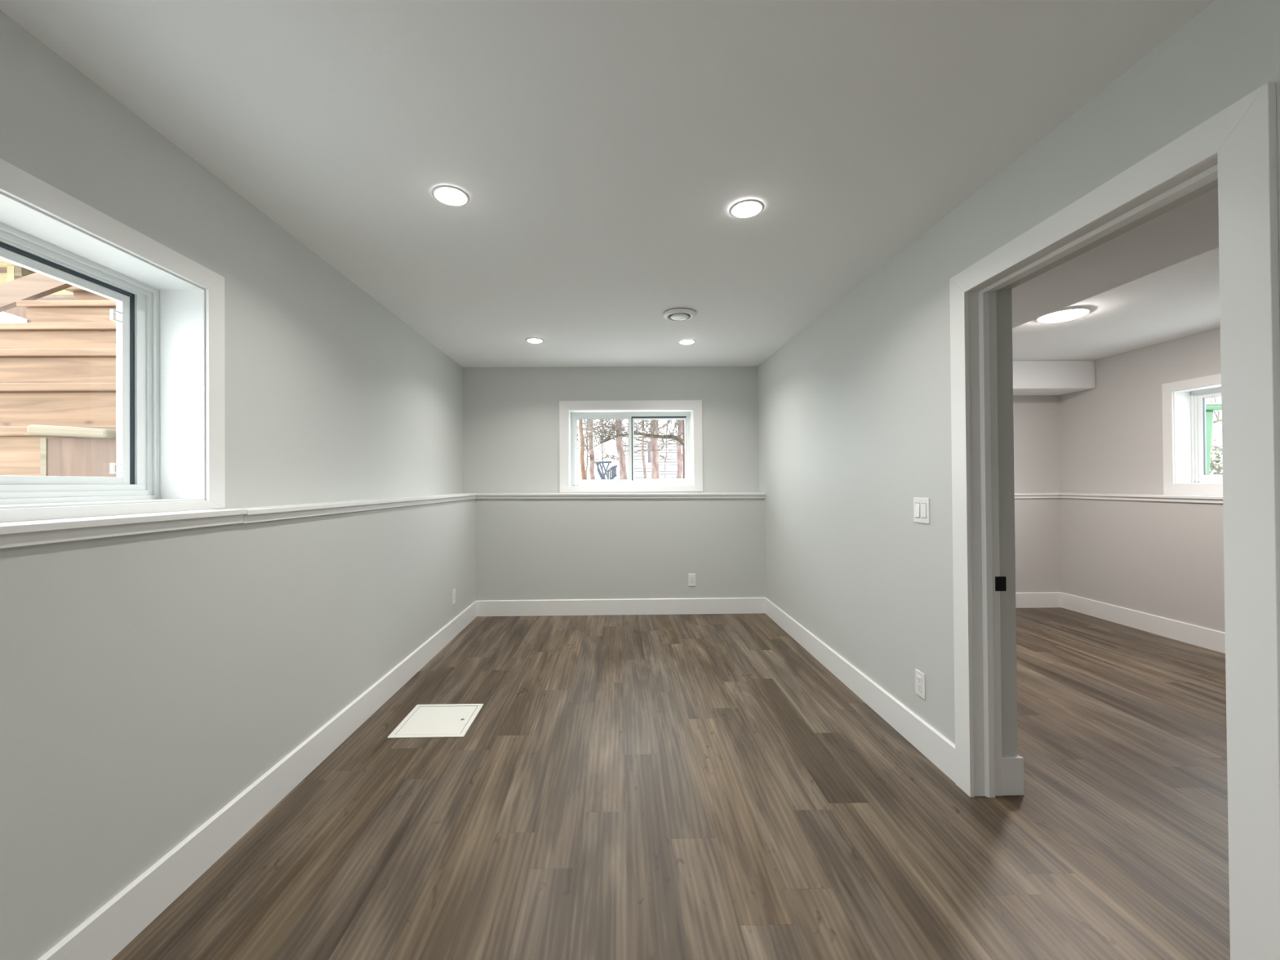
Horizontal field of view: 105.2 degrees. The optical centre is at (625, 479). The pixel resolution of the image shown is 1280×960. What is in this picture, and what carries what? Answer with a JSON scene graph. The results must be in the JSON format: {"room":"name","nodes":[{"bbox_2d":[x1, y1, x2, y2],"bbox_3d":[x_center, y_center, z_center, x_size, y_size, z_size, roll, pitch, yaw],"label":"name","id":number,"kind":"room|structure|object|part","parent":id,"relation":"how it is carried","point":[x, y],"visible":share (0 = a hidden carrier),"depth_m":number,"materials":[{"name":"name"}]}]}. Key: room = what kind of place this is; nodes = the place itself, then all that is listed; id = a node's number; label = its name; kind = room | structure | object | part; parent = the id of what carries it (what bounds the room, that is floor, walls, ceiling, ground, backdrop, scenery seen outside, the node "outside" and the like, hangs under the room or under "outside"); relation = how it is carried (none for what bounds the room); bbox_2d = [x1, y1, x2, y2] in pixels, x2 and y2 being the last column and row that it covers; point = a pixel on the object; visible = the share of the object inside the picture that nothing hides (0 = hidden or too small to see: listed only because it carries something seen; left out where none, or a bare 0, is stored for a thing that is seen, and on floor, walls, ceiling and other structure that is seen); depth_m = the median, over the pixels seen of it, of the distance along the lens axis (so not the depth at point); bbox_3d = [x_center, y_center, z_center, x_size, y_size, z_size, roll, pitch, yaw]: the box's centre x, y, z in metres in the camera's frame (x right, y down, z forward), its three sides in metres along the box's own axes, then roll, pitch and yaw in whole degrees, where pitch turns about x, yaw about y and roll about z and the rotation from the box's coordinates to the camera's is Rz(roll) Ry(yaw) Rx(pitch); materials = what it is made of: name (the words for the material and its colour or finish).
{"room":"empty basement room","nodes":[
{"label":"empty basement room","id":0,"kind":"room"},
{"bbox_2d":[0,9,463,509],"bbox_3d":[-1.672,-0.510,1.711,0.255,1.400,6.864,0,0,-2],"label":"wall","id":1,"kind":"structure","parent":0,"point":[331,396],"depth_m":2.11,"materials":[{"name":"grey paint"}]},
{"bbox_2d":[0,158,225,522],"bbox_3d":[-1.639,-0.336,1.175,0.276,0.882,1.380,0,0,-1],"label":"window","id":2,"kind":"structure","parent":1,"relation":"in","point":[171,420],"depth_m":1.69,"materials":[{"name":"white paint"}]},
{"bbox_3d":[-1.730,-0.312,1.442,0.022,0.654,0.522,0,0,-2],"label":"fixed sash","id":3,"kind":"part","parent":2,"relation":"part of","materials":[{"name":"white plastic"}]},
{"bbox_3d":[-1.726,-0.315,1.174,0.085,0.764,1.221,0,0,-2],"label":"frame","id":4,"kind":"part","parent":2,"relation":"part of","materials":[{"name":"white plastic"}]},
{"bbox_3d":[-1.516,0.088,1.174,0.018,0.032,1.379,0,0,-2],"label":"casing","id":5,"kind":"part","parent":2,"relation":"part of","materials":[{"name":"white paint"}]},
{"bbox_3d":[-1.523,-0.741,1.180,0.018,0.074,1.379,0,0,-2],"label":"casing","id":6,"kind":"part","parent":2,"relation":"part of","materials":[{"name":"white paint"}]},
{"bbox_3d":[-1.538,-0.332,1.830,0.019,0.881,0.074,0,0,-1],"label":"casing","id":7,"kind":"part","parent":2,"relation":"part of","materials":[{"name":"white paint"}]},
{"bbox_2d":[0,498,475,959],"bbox_3d":[-1.606,0.734,1.490,0.419,1.208,6.434,0,0,-1],"label":"wall","id":8,"kind":"structure","parent":0,"point":[148,681],"depth_m":1.50,"materials":[{"name":"grey paint"}]},
{"bbox_2d":[0,493,477,548],"bbox_3d":[-1.475,0.133,1.479,0.205,0.054,6.400,0,0,-1],"label":"ledge","id":9,"kind":"object","parent":8,"relation":"attached to","point":[24,533],"visible":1,"depth_m":1.49,"materials":[{"name":"white paint"}]},
{"bbox_2d":[37,600,476,959],"bbox_3d":[-1.386,1.211,1.480,0.014,0.150,6.414,0,0,-1],"label":"baseboard","id":10,"kind":"structure","parent":8,"relation":"attached to","point":[112,927],"depth_m":1.67,"materials":[{"name":"white paint"}]},
{"bbox_2d":[452,588,455,604],"bbox_3d":[-1.425,0.972,4.064,0.008,0.117,0.072,0,0,-1],"label":"wall outlet","id":11,"kind":"object","parent":8,"relation":"attached to","point":[453,590],"visible":1,"depth_m":4.05,"materials":[{"name":"white plastic"}]},
{"bbox_2d":[0,0,1220,367],"bbox_3d":[1.513,-1.234,1.729,6.410,0.200,7.000,0,0,-1],"label":"ceiling","id":12,"kind":"structure","parent":0,"point":[602,152],"depth_m":1.66,"materials":[{"name":"white paint"}]},
{"bbox_2d":[431,184,470,206],"bbox_3d":[-0.708,-1.143,1.982,0.148,0.014,0.148,0,0,-1],"label":"recessed light","id":13,"kind":"object","parent":12,"relation":"in","point":[449,195],"visible":1,"depth_m":1.97,"materials":[{"name":"white paint"}]},
{"bbox_2d":[525,337,543,343],"bbox_3d":[-0.743,-1.131,3.998,0.148,0.014,0.148,0,0,-1],"label":"recessed light","id":14,"kind":"object","parent":12,"relation":"in","point":[535,340],"visible":1,"depth_m":3.97,"materials":[{"name":"white paint"}]},
{"bbox_2d":[662,308,695,321],"bbox_3d":[0.373,-1.132,3.391,0.228,0.030,0.228,0,0,-1],"label":"ceiling vent","id":15,"kind":"object","parent":12,"relation":"in","point":[676,314],"visible":1,"depth_m":3.35,"materials":[{"name":"white plastic"}]},
{"bbox_2d":[678,338,695,344],"bbox_3d":[0.509,-1.138,4.063,0.148,0.014,0.148,0,0,-1],"label":"recessed light","id":16,"kind":"object","parent":12,"relation":"in","point":[688,341],"visible":1,"depth_m":4.04,"materials":[{"name":"white paint"}]},
{"bbox_2d":[728,199,764,218],"bbox_3d":[0.515,-1.146,2.083,0.148,0.014,0.148,0,0,-1],"label":"recessed light","id":17,"kind":"object","parent":12,"relation":"in","point":[746,208],"visible":1,"depth_m":2.07,"materials":[{"name":"white paint"}]},
{"bbox_2d":[1036,306,1089,322],"bbox_3d":[2.992,-1.121,3.349,0.274,0.026,0.274,0,0,-1],"label":"recessed light","id":18,"kind":"object","parent":12,"relation":"in","point":[1068,313],"visible":0.95,"depth_m":3.30,"materials":[{"name":"white paint"}]},
{"bbox_2d":[1011,186,1218,328],"bbox_3d":[1.897,-1.004,1.468,0.642,0.270,6.270,0,0,-1],"label":"soffit","id":19,"kind":"structure","parent":12,"relation":"attached to","point":[1190,229],"depth_m":1.92,"materials":[{"name":"white paint"}]},
{"bbox_2d":[475,497,765,600],"bbox_3d":[-0.206,0.747,4.939,3.311,1.208,0.465,0,0,-1],"label":"wall","id":20,"kind":"structure","parent":0,"point":[642,548],"depth_m":4.71,"materials":[{"name":"grey paint"}]},
{"bbox_2d":[476,597,764,616],"bbox_3d":[-0.040,1.223,4.699,2.792,0.150,0.014,0,0,-1],"label":"baseboard","id":21,"kind":"structure","parent":20,"relation":"attached to","point":[713,605],"depth_m":4.69,"materials":[{"name":"white paint"}]},
{"bbox_2d":[475,492,765,498],"bbox_3d":[-0.139,0.157,4.804,2.971,0.067,0.236,0,0,-1],"label":"ledge","id":22,"kind":"object","parent":20,"relation":"attached to","point":[695,495],"visible":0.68,"depth_m":4.69,"materials":[{"name":"white paint"}]},
{"bbox_2d":[688,573,695,586],"bbox_3d":[0.641,0.966,4.713,0.072,0.117,0.008,0,0,-1],"label":"wall outlet","id":23,"kind":"object","parent":20,"relation":"attached to","point":[691,577],"visible":1,"depth_m":4.71,"materials":[{"name":"white plastic"}]},
{"bbox_2d":[690,576,693,583],"bbox_3d":[0.641,0.966,4.711,0.033,0.068,0.004,0,0,-1],"label":"receptacle","id":24,"kind":"object","parent":23,"relation":"attached to","point":[691,577],"depth_m":4.71,"materials":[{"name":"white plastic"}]},
{"bbox_2d":[111,607,1230,959],"bbox_3d":[1.528,1.295,1.612,6.120,0.060,6.800,0,0,-1],"label":"floor","id":25,"kind":"structure","parent":0,"point":[679,786],"depth_m":1.82,"materials":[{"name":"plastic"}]},
{"bbox_2d":[386,703,483,737],"bbox_3d":[-1.003,1.288,2.624,0.381,0.006,0.363,0,0,-1],"label":"floor hatch","id":26,"kind":"object","parent":25,"relation":"on","point":[424,721],"visible":1,"depth_m":2.60,"materials":[{"name":"white plastic"}]},
{"bbox_2d":[462,366,1061,493],"bbox_3d":[1.292,-0.484,5.086,6.330,1.450,0.281,0,0,-1],"label":"wall","id":27,"kind":"structure","parent":0,"point":[511,415],"depth_m":4.93,"materials":[{"name":"grey paint"}]},
{"bbox_2d":[559,400,702,493],"bbox_3d":[0.054,-0.333,5.039,1.437,0.922,0.258,0,0,-1],"label":"window","id":28,"kind":"structure","parent":27,"relation":"in","point":[689,411],"depth_m":4.92,"materials":[{"name":"white paint"}]},
{"bbox_3d":[-0.619,-0.329,4.910,0.088,0.921,0.018,0,0,-1],"label":"casing","id":29,"kind":"part","parent":28,"relation":"part of","materials":[{"name":"white paint"}]},
{"bbox_3d":[-0.238,-0.317,5.106,0.600,0.694,0.022,0,0,-1],"label":"sash","id":30,"kind":"part","parent":28,"relation":"part of","materials":[{"name":"white plastic"}]},
{"bbox_3d":[0.052,-0.319,5.125,1.249,0.762,0.085,0,0,-1],"label":"frame","id":31,"kind":"part","parent":28,"relation":"part of","materials":[{"name":"white plastic"}]},
{"bbox_3d":[0.052,-0.751,4.921,1.436,0.088,0.018,0,0,-1],"label":"casing","id":32,"kind":"part","parent":28,"relation":"part of","materials":[{"name":"white paint"}]},
{"bbox_3d":[0.058,0.097,4.916,1.436,0.060,0.018,0,0,-1],"label":"casing","id":33,"kind":"part","parent":28,"relation":"part of","materials":[{"name":"white paint"}]},
{"bbox_3d":[0.354,-0.320,5.126,0.565,0.652,0.022,0,0,-1],"label":"fixed sash","id":34,"kind":"part","parent":28,"relation":"part of","materials":[{"name":"clear glass"}]},
{"bbox_3d":[0.730,-0.339,4.928,0.088,0.921,0.018,0,0,-1],"label":"casing","id":35,"kind":"part","parent":28,"relation":"part of","materials":[{"name":"white paint"}]},
{"bbox_2d":[1013,360,1095,395],"bbox_3d":[2.994,-0.989,4.808,2.927,0.270,0.380,0,0,-1],"label":"bulkhead","id":36,"kind":"object","parent":27,"relation":"attached to","point":[1049,377],"visible":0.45,"depth_m":4.63,"materials":[{"name":"white paint"}]},
{"bbox_2d":[757,0,1279,756],"bbox_3d":[1.484,0.062,1.750,0.192,2.510,6.860,0,0,-1],"label":"wall","id":37,"kind":"structure","parent":0,"point":[854,410],"depth_m":2.30,"materials":[{"name":"grey paint"}]},
{"bbox_2d":[764,597,955,783],"bbox_3d":[1.367,1.204,3.382,0.014,0.150,2.686,0,0,-1],"label":"baseboard","id":38,"kind":"structure","parent":37,"relation":"attached to","point":[940,750],"depth_m":2.65,"materials":[{"name":"white paint"}]},
{"bbox_2d":[915,668,925,699],"bbox_3d":[1.383,0.960,2.298,0.008,0.117,0.072,0,0,-1],"label":"wall outlet","id":39,"kind":"object","parent":37,"relation":"attached to","point":[920,688],"visible":1,"depth_m":2.29,"materials":[{"name":"white plastic"}]},
{"bbox_2d":[916,675,921,692],"bbox_3d":[1.381,0.960,2.298,0.004,0.068,0.033,0,0,-1],"label":"receptacle","id":40,"kind":"object","parent":39,"relation":"attached to","point":[918,677],"depth_m":2.30,"materials":[{"name":"white plastic"}]},
{"bbox_2d":[913,497,929,524],"bbox_3d":[1.375,0.143,2.278,0.011,0.117,0.116,0,0,-1],"label":"light switch","id":41,"kind":"object","parent":37,"relation":"attached to","point":[921,505],"visible":1,"depth_m":2.27,"materials":[{"name":"white plastic"}]},
{"bbox_2d":[1002,756,1024,795],"bbox_3d":[1.555,1.193,1.968,0.088,0.150,0.014,0,0,-1],"label":"baseboard","id":42,"kind":"structure","parent":37,"relation":"attached to","point":[1012,766],"depth_m":1.96,"materials":[{"name":"white paint"}]},
{"bbox_2d":[949,82,1279,959],"bbox_3d":[1.454,0.209,1.543,0.160,2.112,1.008,0,0,-1],"label":"door frame","id":43,"kind":"structure","parent":37,"relation":"in","point":[1236,146],"depth_m":1.11,"materials":[{"name":"white paint"}]},
{"bbox_3d":[1.377,0.213,2.003,0.018,2.112,0.086,0,0,-1],"label":"casing","id":44,"kind":"part","parent":43,"relation":"part of","materials":[{"name":"white paint"}]},
{"bbox_3d":[1.508,0.419,1.966,0.044,0.058,0.002,0,0,-1],"label":"strike plate","id":45,"kind":"part","parent":43,"relation":"part of","materials":[{"name":"black metal"}]},
{"bbox_3d":[1.375,-0.801,1.549,0.018,0.091,1.007,0,0,-1],"label":"casing","id":46,"kind":"part","parent":43,"relation":"part of","materials":[{"name":"white paint"}]},
{"bbox_3d":[1.389,0.207,1.083,0.018,2.112,0.090,0,0,-1],"label":"casing","id":47,"kind":"part","parent":43,"relation":"part of","materials":[{"name":"white paint"}]},
{"bbox_2d":[1014,497,1061,592],"bbox_3d":[2.931,0.746,5.042,2.781,1.165,0.397,0,0,-1],"label":"wall","id":48,"kind":"structure","parent":0,"point":[1037,520],"depth_m":4.86,"materials":[{"name":"grey paint"}]},
{"bbox_2d":[1014,493,1059,498],"bbox_3d":[2.921,0.170,4.904,2.767,0.049,0.170,0,0,-1],"label":"ledge","id":49,"kind":"object","parent":48,"relation":"attached to","point":[1017,495],"visible":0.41,"depth_m":4.85,"materials":[{"name":"white paint"}]},
{"bbox_2d":[1015,591,1061,608],"bbox_3d":[2.937,1.202,4.833,2.781,0.150,0.014,0,0,-1],"label":"baseboard","id":50,"kind":"structure","parent":48,"relation":"attached to","point":[1039,599],"depth_m":4.84,"materials":[{"name":"white paint"}]},
{"bbox_2d":[1059,328,1221,494],"bbox_3d":[4.630,-0.531,1.817,0.255,1.450,6.900,0,0,-1],"label":"wall","id":51,"kind":"structure","parent":0,"point":[1111,432],"depth_m":4.36,"materials":[{"name":"grey paint"}]},
{"bbox_2d":[1161,373,1222,496],"bbox_3d":[4.581,-0.339,3.370,0.233,0.919,1.376,0,0,-1],"label":"window","id":52,"kind":"structure","parent":51,"relation":"in","point":[1184,415],"depth_m":3.98,"materials":[{"name":"white paint"}]},
{"bbox_3d":[4.464,-0.333,4.020,0.018,0.918,0.072,0,0,-1],"label":"casing","id":53,"kind":"part","parent":52,"relation":"part of","materials":[{"name":"white paint"}]},
{"bbox_3d":[4.470,-0.761,3.371,0.018,0.072,1.375,0,0,-1],"label":"casing","id":54,"kind":"part","parent":52,"relation":"part of","materials":[{"name":"white paint"}]},
{"bbox_3d":[4.476,0.076,3.365,0.018,0.091,1.375,0,0,-1],"label":"casing","id":55,"kind":"part","parent":52,"relation":"part of","materials":[{"name":"white paint"}]},
{"bbox_3d":[4.655,-0.349,3.371,0.085,0.744,1.220,0,0,-1],"label":"frame","id":56,"kind":"part","parent":52,"relation":"part of","materials":[{"name":"white plastic"}]},
{"bbox_3d":[4.635,-0.347,3.651,0.022,0.676,0.592,0,0,-1],"label":"sash","id":57,"kind":"part","parent":52,"relation":"part of","materials":[{"name":"white plastic"}]},
{"bbox_2d":[1059,497,1225,632],"bbox_3d":[4.566,0.712,1.807,0.401,1.165,6.900,0,0,-1],"label":"wall","id":58,"kind":"structure","parent":0,"point":[1165,559],"depth_m":4.05,"materials":[{"name":"grey paint"}]},
{"bbox_2d":[1052,492,1222,503],"bbox_3d":[4.422,0.135,1.684,0.174,0.049,6.650,0,0,-1],"label":"ledge","id":59,"kind":"object","parent":58,"relation":"on","point":[1170,498],"visible":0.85,"depth_m":4.04,"materials":[{"name":"white paint"}]},
{"bbox_2d":[1061,591,1225,653],"bbox_3d":[4.364,1.169,1.605,0.014,0.150,6.508,0,0,-1],"label":"baseboard","id":60,"kind":"structure","parent":58,"relation":"attached to","point":[1211,639],"depth_m":4.03,"materials":[{"name":"white paint"}]},
{"label":"outside","id":61,"kind":"structure","parent":0,"visible":0},
{"bbox_3d":[5.785,0.434,16.077,40.000,0.100,48.000,0,0,-1],"label":"ground","id":62,"kind":"structure","parent":61,"visible":0},
{"bbox_2d":[0,259,73,319],"bbox_3d":[-4.336,-1.685,5.379,4.500,1.246,4.150,0,0,-1],"label":"framing","id":63,"kind":"object","parent":62,"relation":"on","point":[9,272],"visible":0.14,"depth_m":4.32,"materials":[{"name":"brown wood"}]},
{"bbox_3d":[-5.436,-1.946,4.361,0.062,0.722,0.080,0,0,-1],"label":"post","id":64,"kind":"part","parent":63,"relation":"part of","materials":[{"name":"yellow wood"}]},
{"bbox_3d":[-5.371,-2.054,4.362,0.061,0.505,0.080,0,0,-1],"label":"post","id":65,"kind":"part","parent":63,"relation":"part of","materials":[{"name":"brown wood"}]},
{"bbox_3d":[-5.431,-1.958,4.461,1.319,0.592,0.040,0,0,-1],"label":"panel","id":66,"kind":"part","parent":63,"relation":"part of","materials":[{"name":"beige wood"}]},
{"bbox_2d":[0,285,115,476],"bbox_3d":[-2.884,-0.584,2.860,1.700,1.880,1.930,0,0,-1],"label":"wooden wall","id":67,"kind":"structure","parent":62,"relation":"on","point":[58,366],"depth_m":2.26,"materials":[{"name":"brown wood"}]},
{"bbox_2d":[0,272,73,312],"bbox_3d":[-3.749,-1.201,3.078,0.748,0.405,0.040,0,0,-1],"label":"board","id":68,"kind":"object","parent":67,"relation":"on","point":[35,286],"visible":0.44,"depth_m":3.06,"materials":[{"name":"beige wood"}]},
{"bbox_3d":[-2.300,0.090,1.949,0.023,0.511,0.038,0,0,-1],"label":"corner post","id":69,"kind":"part","parent":67,"relation":"part of","materials":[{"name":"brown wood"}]},
{"bbox_2d":[578,419,610,479],"bbox_3d":[-0.916,-1.927,12.078,2.882,4.714,2.311,0,0,-7],"label":"bare tree","id":70,"kind":"object","parent":62,"relation":"on","point":[582,452],"visible":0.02,"depth_m":11.95,"materials":[{"name":"orange plant"}]},
{"bbox_2d":[577,419,626,478],"bbox_3d":[-0.653,-1.732,15.160,2.901,4.359,2.099,0,0,-13],"label":"bare tree","id":71,"kind":"object","parent":62,"relation":"on","point":[587,454],"visible":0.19,"depth_m":14.98,"materials":[{"name":"brown plant"}]},
{"bbox_2d":[577,419,627,479],"bbox_3d":[-0.837,-1.713,13.047,2.610,4.307,2.572,0,0,-10],"label":"bare tree","id":72,"kind":"object","parent":62,"relation":"on","point":[590,451],"visible":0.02,"depth_m":12.94,"materials":[{"name":"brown plant"}]},
{"bbox_2d":[588,453,594,460],"bbox_3d":[-0.884,-0.577,12.719,0.160,0.160,0.450,0,0,-1],"label":"bird feeder","id":73,"kind":"object","parent":72,"relation":"attached to","point":[591,455],"visible":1,"depth_m":12.54,"materials":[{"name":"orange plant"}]},
{"bbox_2d":[595,461,611,479],"bbox_3d":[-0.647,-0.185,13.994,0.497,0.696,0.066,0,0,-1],"label":"chair","id":74,"kind":"object","parent":62,"relation":"on","point":[602,476],"visible":0.59,"depth_m":13.97,"materials":[{"name":"wood"}]},
{"bbox_3d":[-0.700,-0.166,13.993,0.243,0.660,0.050,0,0,-1],"label":"leg","id":75,"kind":"part","parent":74,"relation":"part of","materials":[{"name":"wood"}]},
{"bbox_3d":[-0.715,-0.187,13.993,0.306,0.634,0.051,0,0,-1],"label":"leg","id":76,"kind":"part","parent":74,"relation":"part of","materials":[{"name":"blue metal"}]},
{"bbox_3d":[-0.649,-0.187,13.994,0.242,0.629,0.050,0,0,-1],"label":"leg","id":77,"kind":"part","parent":74,"relation":"part of","materials":[{"name":"blue metal"}]},
{"bbox_3d":[-0.558,-0.187,13.995,0.258,0.631,0.051,0,0,-1],"label":"leg","id":78,"kind":"part","parent":74,"relation":"part of","materials":[{"name":"blue metal"}]},
{"bbox_3d":[-0.591,-0.171,13.995,0.299,0.662,0.051,0,0,-1],"label":"leg","id":79,"kind":"part","parent":74,"relation":"part of","materials":[{"name":"blue metal"}]},
{"bbox_2d":[594,462,617,479],"bbox_3d":[-0.833,-0.101,19.242,1.012,1.112,2.100,0,0,-1],"label":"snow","id":80,"kind":"structure","parent":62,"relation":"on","point":[597,475],"depth_m":18.29,"materials":[{"name":"white snow"}]},
{"bbox_2d":[606,464,617,479],"bbox_3d":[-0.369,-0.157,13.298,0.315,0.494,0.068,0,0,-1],"label":"chair","id":81,"kind":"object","parent":62,"relation":"on","point":[613,474],"depth_m":13.28,"materials":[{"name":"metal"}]},
{"bbox_3d":[-0.370,-0.291,13.299,0.315,0.225,0.068,0,0,-1],"label":"handrail","id":82,"kind":"part","parent":81,"relation":"part of","materials":[{"name":"wood"}]},
{"bbox_2d":[577,419,673,479],"bbox_3d":[-0.112,-1.555,11.744,2.835,3.956,2.595,0,0,-21],"label":"bare tree","id":83,"kind":"object","parent":62,"relation":"on","point":[622,460],"visible":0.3,"depth_m":11.94,"materials":[{"name":"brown plant"}]},
{"bbox_2d":[577,419,682,477],"bbox_3d":[-0.368,-2.583,16.084,7.418,6.073,4.950,0,0,-21],"label":"bare tree","id":84,"kind":"object","parent":62,"relation":"on","point":[664,420],"visible":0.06,"depth_m":15.94,"materials":[{"name":"brown plant"}]},
{"bbox_2d":[577,419,684,459],"bbox_3d":[0.339,-1.145,8.539,3.378,3.074,1.633,0,0,-9],"label":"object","id":85,"kind":"object","parent":62,"relation":"on","point":[677,437],"visible":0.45,"depth_m":8.48,"materials":[{"name":"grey plant"}]},
{"bbox_2d":[593,419,676,478],"bbox_3d":[0.269,-1.654,14.078,2.965,4.184,1.962,-1,0,24],"label":"bare tree","id":86,"kind":"object","parent":62,"relation":"on","point":[642,442],"visible":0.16,"depth_m":13.97,"materials":[{"name":"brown plant"}]},
{"bbox_2d":[596,419,674,478],"bbox_3d":[0.538,-1.776,10.896,2.600,4.392,2.497,0,0,-1],"label":"bare tree","id":87,"kind":"object","parent":62,"relation":"on","point":[654,442],"visible":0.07,"depth_m":10.94,"materials":[{"name":"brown plant"}]},
{"bbox_2d":[622,422,682,479],"bbox_3d":[6.861,-1.395,27.606,14.309,3.700,8.000,0,0,-1],"label":"house","id":88,"kind":"structure","parent":62,"relation":"on","point":[672,472],"depth_m":24.04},
{"bbox_3d":[1.200,-1.342,23.966,0.247,1.052,0.015,0,0,-1],"label":"pane","id":89,"kind":"part","parent":88,"relation":"part of","materials":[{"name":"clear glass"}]},
{"bbox_2d":[627,419,682,478],"bbox_3d":[1.442,-1.977,12.686,3.164,4.786,2.623,0,0,-23],"label":"bare tree","id":90,"kind":"object","parent":62,"relation":"on","point":[679,463],"visible":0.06,"depth_m":12.49,"materials":[{"name":"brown plant"}]},
{"bbox_2d":[657,419,676,478],"bbox_3d":[1.391,-0.900,16.038,1.291,2.676,0.881,0,0,-1],"label":"bare tree","id":91,"kind":"object","parent":62,"relation":"on","point":[666,440],"visible":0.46,"depth_m":16.02,"materials":[{"name":"brown plant"}]},
{"bbox_2d":[682,419,684,478],"bbox_3d":[1.142,-0.780,9.622,0.042,2.308,0.100,0,0,-1],"label":"post","id":92,"kind":"object","parent":62,"relation":"on","point":[683,433],"visible":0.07,"depth_m":9.57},
{"bbox_2d":[1205,403,1221,474],"bbox_3d":[6.123,-0.256,5.610,0.656,1.130,0.786,0,0,-1],"label":"post","id":93,"kind":"object","parent":62,"relation":"on","point":[1210,407],"visible":0.02,"depth_m":5.31,"materials":[{"name":"green plastic"}]},
{"bbox_3d":[6.119,-0.809,5.614,0.634,0.025,0.763,0,0,-1],"label":"lid","id":94,"kind":"part","parent":93,"relation":"part of","materials":[{"name":"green plastic"}]},
{"bbox_2d":[1206,396,1222,466],"bbox_3d":[11.737,-2.036,10.050,4.775,4.716,5.540,0,0,8],"label":"bare tree","id":95,"kind":"object","parent":62,"relation":"on","point":[1215,398],"visible":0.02,"depth_m":9.60,"materials":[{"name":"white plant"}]},
{"bbox_2d":[1209,422,1222,474],"bbox_3d":[7.848,-0.283,6.297,1.751,1.211,3.452,0,0,-1],"label":"shrub","id":96,"kind":"object","parent":62,"relation":"on","point":[1218,469],"visible":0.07,"depth_m":6.31,"materials":[{"name":"green plant"}]}
]}

